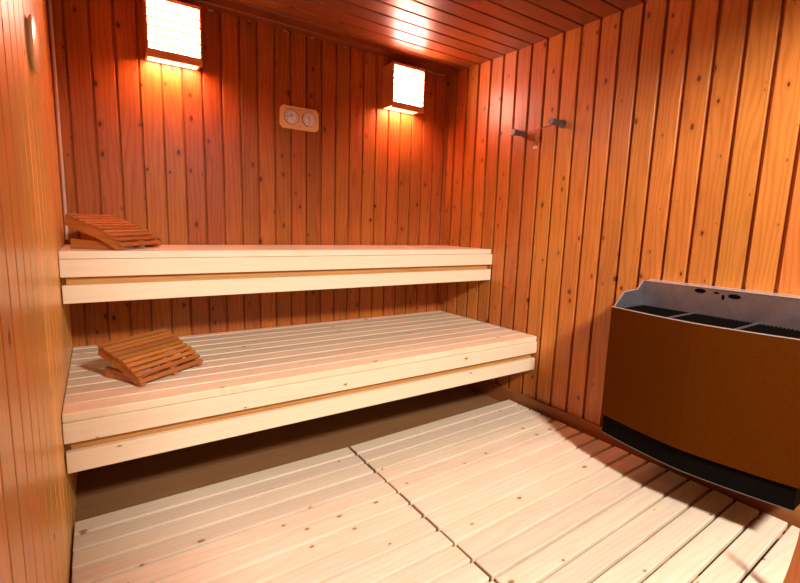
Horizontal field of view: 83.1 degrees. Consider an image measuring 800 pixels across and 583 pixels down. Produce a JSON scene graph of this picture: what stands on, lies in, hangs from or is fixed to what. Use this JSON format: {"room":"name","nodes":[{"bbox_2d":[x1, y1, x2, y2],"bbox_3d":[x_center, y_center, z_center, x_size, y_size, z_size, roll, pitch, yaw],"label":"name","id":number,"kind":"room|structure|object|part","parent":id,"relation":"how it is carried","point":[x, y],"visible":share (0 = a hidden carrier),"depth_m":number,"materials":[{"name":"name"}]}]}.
{"room":"sauna","nodes":[
{"label":"sauna","id":0,"kind":"room"},
{"bbox_2d":[0,0,77,582],"bbox_3d":[-0.741,-0.119,0.859,0.035,2.023,2.620,-4,10,-34],"label":"wall","id":1,"kind":"structure","parent":0,"point":[38,493],"depth_m":0.91,"materials":[{"name":"brown wood"}]},
{"bbox_2d":[26,14,39,73],"bbox_3d":[-0.947,-0.637,1.167,0.018,0.140,0.140,-4,10,-34],"label":"air vent","id":2,"kind":"object","parent":1,"relation":"in","point":[31,30],"visible":1,"depth_m":1.13,"materials":[{"name":"brown wood"}]},
{"bbox_2d":[48,0,67,239],"bbox_3d":[-1.418,-0.760,1.866,0.011,1.088,0.033,-2,9,-26],"label":"trim","id":3,"kind":"structure","parent":1,"relation":"attached to","point":[49,1],"depth_m":1.88,"materials":[{"name":"beige wood"}]},
{"bbox_2d":[46,0,450,346],"bbox_3d":[-0.581,-0.364,2.543,2.178,2.023,0.035,-4,10,-34],"label":"wall","id":4,"kind":"structure","parent":0,"point":[204,156],"depth_m":2.31,"materials":[{"name":"brown wood"}]},
{"bbox_2d":[142,0,202,70],"bbox_3d":[-1.017,-1.148,2.021,0.221,0.252,0.118,-4,10,-34],"label":"wall lamp","id":5,"kind":"object","parent":4,"relation":"attached to","point":[172,31],"visible":1,"depth_m":1.98,"materials":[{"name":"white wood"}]},
{"bbox_3d":[-1.106,-1.148,1.961,0.008,0.240,0.098,-4,10,-34],"label":"panel","id":6,"kind":"part","parent":5,"relation":"part of","materials":[{"name":"brown wood"}]},
{"bbox_3d":[-0.991,-1.034,1.992,0.221,0.036,0.010,-4,10,-34],"label":"rail","id":7,"kind":"part","parent":5,"relation":"part of","materials":[{"name":"brown wood"}]},
{"bbox_3d":[-0.984,-1.258,1.959,0.221,0.014,0.010,-4,10,-34],"label":"rail","id":8,"kind":"part","parent":5,"relation":"part of","materials":[{"name":"brown wood"}]},
{"bbox_2d":[58,245,492,303],"bbox_3d":[-0.445,-0.138,2.367,2.124,0.188,0.458,-4,10,-34],"label":"bench","id":9,"kind":"object","parent":4,"relation":"attached to","point":[163,271],"visible":1,"depth_m":1.99,"materials":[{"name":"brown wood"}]},
{"bbox_2d":[64,213,160,249],"bbox_3d":[-1.151,-0.243,1.829,0.216,0.131,0.284,2,8,0],"label":"headrest cover","id":10,"kind":"object","parent":9,"relation":"on","point":[105,228],"visible":1,"depth_m":1.73,"materials":[{"name":"brown wood"}]},
{"bbox_3d":[-1.161,-0.181,1.728,0.189,0.037,0.014,2,8,0],"label":"rail","id":11,"kind":"part","parent":10,"relation":"part of","materials":[{"name":"brown wood"}]},
{"bbox_3d":[-1.153,-0.221,1.704,0.214,0.124,0.016,2,8,0],"label":"rail","id":12,"kind":"part","parent":10,"relation":"part of","materials":[{"name":"brown wood"}]},
{"bbox_3d":[-1.152,-0.241,1.839,0.214,0.124,0.016,2,8,0],"label":"rail","id":13,"kind":"part","parent":10,"relation":"part of","materials":[{"name":"brown wood"}]},
{"bbox_3d":[-1.151,-0.259,1.958,0.214,0.124,0.016,2,8,0],"label":"rail","id":14,"kind":"part","parent":10,"relation":"part of","materials":[{"name":"brown wood"}]},
{"bbox_3d":[-0.442,-0.216,2.349,2.114,0.028,0.434,-4,10,-34],"label":"seat","id":15,"kind":"part","parent":9,"relation":"part of","materials":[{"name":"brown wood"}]},
{"bbox_3d":[-0.323,-0.140,2.184,2.122,0.064,0.022,-4,10,-34],"label":"rail","id":16,"kind":"part","parent":9,"relation":"part of","materials":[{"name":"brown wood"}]},
{"bbox_3d":[-0.328,-0.047,2.197,2.112,0.066,0.022,-4,10,-34],"label":"rail","id":17,"kind":"part","parent":9,"relation":"part of","materials":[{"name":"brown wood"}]},
{"bbox_2d":[279,104,318,131],"bbox_3d":[-0.541,-0.933,2.437,0.218,0.116,0.022,-4,10,-34],"label":"thermometer","id":18,"kind":"object","parent":4,"relation":"attached to","point":[290,117],"visible":1,"depth_m":2.43,"materials":[{"name":"brown wood"}]},
{"bbox_2d":[62,311,536,473],"bbox_3d":[-0.353,0.342,2.278,2.125,0.188,0.840,-4,10,-34],"label":"bench","id":19,"kind":"object","parent":4,"relation":"attached to","point":[252,380],"visible":1,"depth_m":1.84,"materials":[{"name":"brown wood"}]},
{"bbox_2d":[97,328,202,386],"bbox_3d":[-0.942,0.244,1.719,0.216,0.131,0.284,5,9,21],"label":"headrest cover","id":20,"kind":"object","parent":19,"relation":"on","point":[114,352],"visible":1,"depth_m":1.67,"materials":[{"name":"brown wood"}]},
{"bbox_3d":[-0.991,0.303,1.628,0.189,0.037,0.014,5,9,21],"label":"rail","id":21,"kind":"part","parent":20,"relation":"part of","materials":[{"name":"brown wood"}]},
{"bbox_3d":[-0.989,0.263,1.603,0.214,0.124,0.016,5,9,21],"label":"rail","id":22,"kind":"part","parent":20,"relation":"part of","materials":[{"name":"brown wood"}]},
{"bbox_3d":[-0.940,0.246,1.729,0.214,0.124,0.016,5,9,21],"label":"rail","id":23,"kind":"part","parent":20,"relation":"part of","materials":[{"name":"brown wood"}]},
{"bbox_3d":[-0.911,0.276,1.831,0.189,0.037,0.014,5,9,21],"label":"rail","id":24,"kind":"part","parent":20,"relation":"part of","materials":[{"name":"brown wood"}]},
{"bbox_3d":[-0.896,0.231,1.840,0.214,0.124,0.016,5,9,21],"label":"rail","id":25,"kind":"part","parent":20,"relation":"part of","materials":[{"name":"brown wood"}]},
{"bbox_3d":[-0.353,0.263,2.269,2.122,0.028,0.834,-4,10,-34],"label":"seat","id":26,"kind":"part","parent":19,"relation":"part of","materials":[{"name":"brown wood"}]},
{"bbox_3d":[-0.126,0.367,1.938,2.122,0.064,0.022,-4,10,-34],"label":"rail","id":27,"kind":"part","parent":19,"relation":"part of","materials":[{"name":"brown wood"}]},
{"bbox_2d":[382,62,424,114],"bbox_3d":[0.022,-1.208,2.712,0.226,0.249,0.118,-4,10,-34],"label":"wall lamp","id":28,"kind":"object","parent":4,"relation":"attached to","point":[403,90],"visible":1,"depth_m":2.67,"materials":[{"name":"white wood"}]},
{"bbox_3d":[-0.069,-1.208,2.651,0.008,0.237,0.098,-4,10,-34],"label":"panel","id":29,"kind":"part","parent":28,"relation":"part of","materials":[{"name":"brown wood"}]},
{"bbox_3d":[-0.008,-1.222,2.755,0.226,0.237,0.010,-4,10,-34],"label":"plate","id":30,"kind":"part","parent":28,"relation":"part of","materials":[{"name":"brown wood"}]},
{"bbox_3d":[0.048,-1.095,2.683,0.226,0.036,0.010,-4,10,-34],"label":"rail","id":31,"kind":"part","parent":28,"relation":"part of","materials":[{"name":"brown wood"}]},
{"bbox_2d":[394,65,422,106],"bbox_3d":[0.047,-1.203,2.675,0.209,0.220,0.003,-4,10,-34],"label":"diffuser","id":32,"kind":"object","parent":28,"relation":"attached to","point":[408,80],"depth_m":2.67,"materials":[{"name":"white glass"}]},
{"bbox_3d":[0.055,-1.317,2.650,0.226,0.014,0.010,-4,10,-34],"label":"rail","id":33,"kind":"part","parent":28,"relation":"part of","materials":[{"name":"brown wood"}]},
{"bbox_2d":[178,0,649,74],"bbox_3d":[0.229,-1.198,1.330,2.278,0.035,2.690,-4,10,-34],"label":"ceiling","id":34,"kind":"structure","parent":0,"point":[450,37],"depth_m":2.19,"materials":[{"name":"brown wood"}]},
{"bbox_2d":[70,385,787,582],"bbox_3d":[0.465,0.910,1.185,2.278,0.030,3.780,-4,10,-34],"label":"floor","id":35,"kind":"structure","parent":0,"point":[110,488],"depth_m":2.04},
{"bbox_2d":[72,447,494,582],"bbox_3d":[-0.221,0.858,1.125,1.004,0.044,1.555,-4,10,-34],"label":"duckboard","id":36,"kind":"object","parent":35,"relation":"on","point":[328,517],"visible":1,"depth_m":1.45,"materials":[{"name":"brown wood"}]},
{"bbox_2d":[350,400,799,582],"bbox_3d":[0.640,0.798,1.721,1.080,0.044,1.587,-4,10,-34],"label":"duckboard","id":37,"kind":"object","parent":35,"relation":"on","point":[527,496],"visible":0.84,"depth_m":1.65,"materials":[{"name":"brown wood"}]},
{"bbox_2d":[783,532,799,582],"bbox_3d":[1.083,0.728,1.113,0.008,0.300,0.260,0,9,-12],"label":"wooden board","id":38,"kind":"object","parent":37,"relation":"on","point":[793,573],"visible":1,"depth_m":1.21,"materials":[{"name":"orange wood"}]},
{"bbox_2d":[440,0,799,506],"bbox_3d":[1.067,-0.239,2.059,0.035,2.023,2.622,-4,10,-35],"label":"wall","id":39,"kind":"structure","parent":0,"point":[676,155],"depth_m":2.09,"materials":[{"name":"brown wood"}]},
{"bbox_2d":[510,129,525,137],"bbox_3d":[0.650,-0.873,2.486,0.085,0.042,0.042,-4,10,-34],"label":"coat hook","id":40,"kind":"object","parent":39,"relation":"attached to","point":[514,132],"visible":0.94,"depth_m":2.47,"materials":[{"name":"grey metal"}]},
{"bbox_2d":[548,118,565,127],"bbox_3d":[0.792,-0.852,2.276,0.095,0.042,0.042,-4,10,-34],"label":"coat hook","id":41,"kind":"object","parent":39,"relation":"attached to","point":[552,121],"visible":1,"depth_m":2.26,"materials":[{"name":"grey metal"}]},
{"bbox_2d":[521,125,551,148],"bbox_3d":[0.730,-0.822,2.394,0.026,0.125,0.255,-4,10,-34],"label":"wire","id":42,"kind":"object","parent":41,"relation":"hanging from","point":[536,146],"visible":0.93,"depth_m":2.39,"materials":[{"name":"orange metal"}]},
{"bbox_3d":[0.828,-0.854,2.300,0.009,0.042,0.042,-4,10,-34],"label":"plate","id":43,"kind":"part","parent":41,"relation":"part of","materials":[{"name":"grey metal"}]},
{"bbox_2d":[465,380,799,528],"bbox_3d":[1.013,0.717,2.184,0.020,0.094,2.619,-4,10,-35],"label":"baseboard","id":44,"kind":"structure","parent":39,"relation":"attached to","point":[501,393],"depth_m":2.21,"materials":[{"name":"brown wood"}]},
{"bbox_2d":[601,279,799,510],"bbox_3d":[1.139,0.315,1.672,0.352,0.638,0.647,-4,10,-35],"label":"heater","id":45,"kind":"object","parent":39,"relation":"attached to","point":[701,381],"visible":1,"depth_m":1.56,"materials":[{"name":"brown metal"}]},
{"bbox_3d":[0.985,0.076,1.917,0.290,0.238,0.002,-4,10,-35],"label":"plate","id":46,"kind":"part","parent":45,"relation":"part of","materials":[{"name":"silver metal"}]},
{"bbox_3d":[1.018,0.637,1.641,0.057,0.002,0.635,-4,10,-35],"label":"trim","id":47,"kind":"part","parent":45,"relation":"part of","materials":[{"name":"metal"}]},
{"bbox_3d":[1.025,0.107,1.556,0.057,0.003,0.647,-4,10,-35],"label":"trim","id":48,"kind":"part","parent":45,"relation":"part of","materials":[{"name":"silver metal"}]},
{"bbox_3d":[1.239,0.059,1.700,0.003,0.124,0.634,-4,10,-35],"label":"plate","id":49,"kind":"part","parent":45,"relation":"part of","materials":[{"name":"silver metal"}]},
{"bbox_3d":[1.250,-0.004,1.696,0.028,0.003,0.633,-4,10,-35],"label":"rail","id":50,"kind":"part","parent":45,"relation":"part of","materials":[{"name":"silver metal"}]},
{"bbox_3d":[1.283,-0.008,1.719,0.024,0.004,0.645,-4,10,-35],"label":"rail","id":51,"kind":"part","parent":45,"relation":"part of","materials":[{"name":"silver metal"}]}
]}

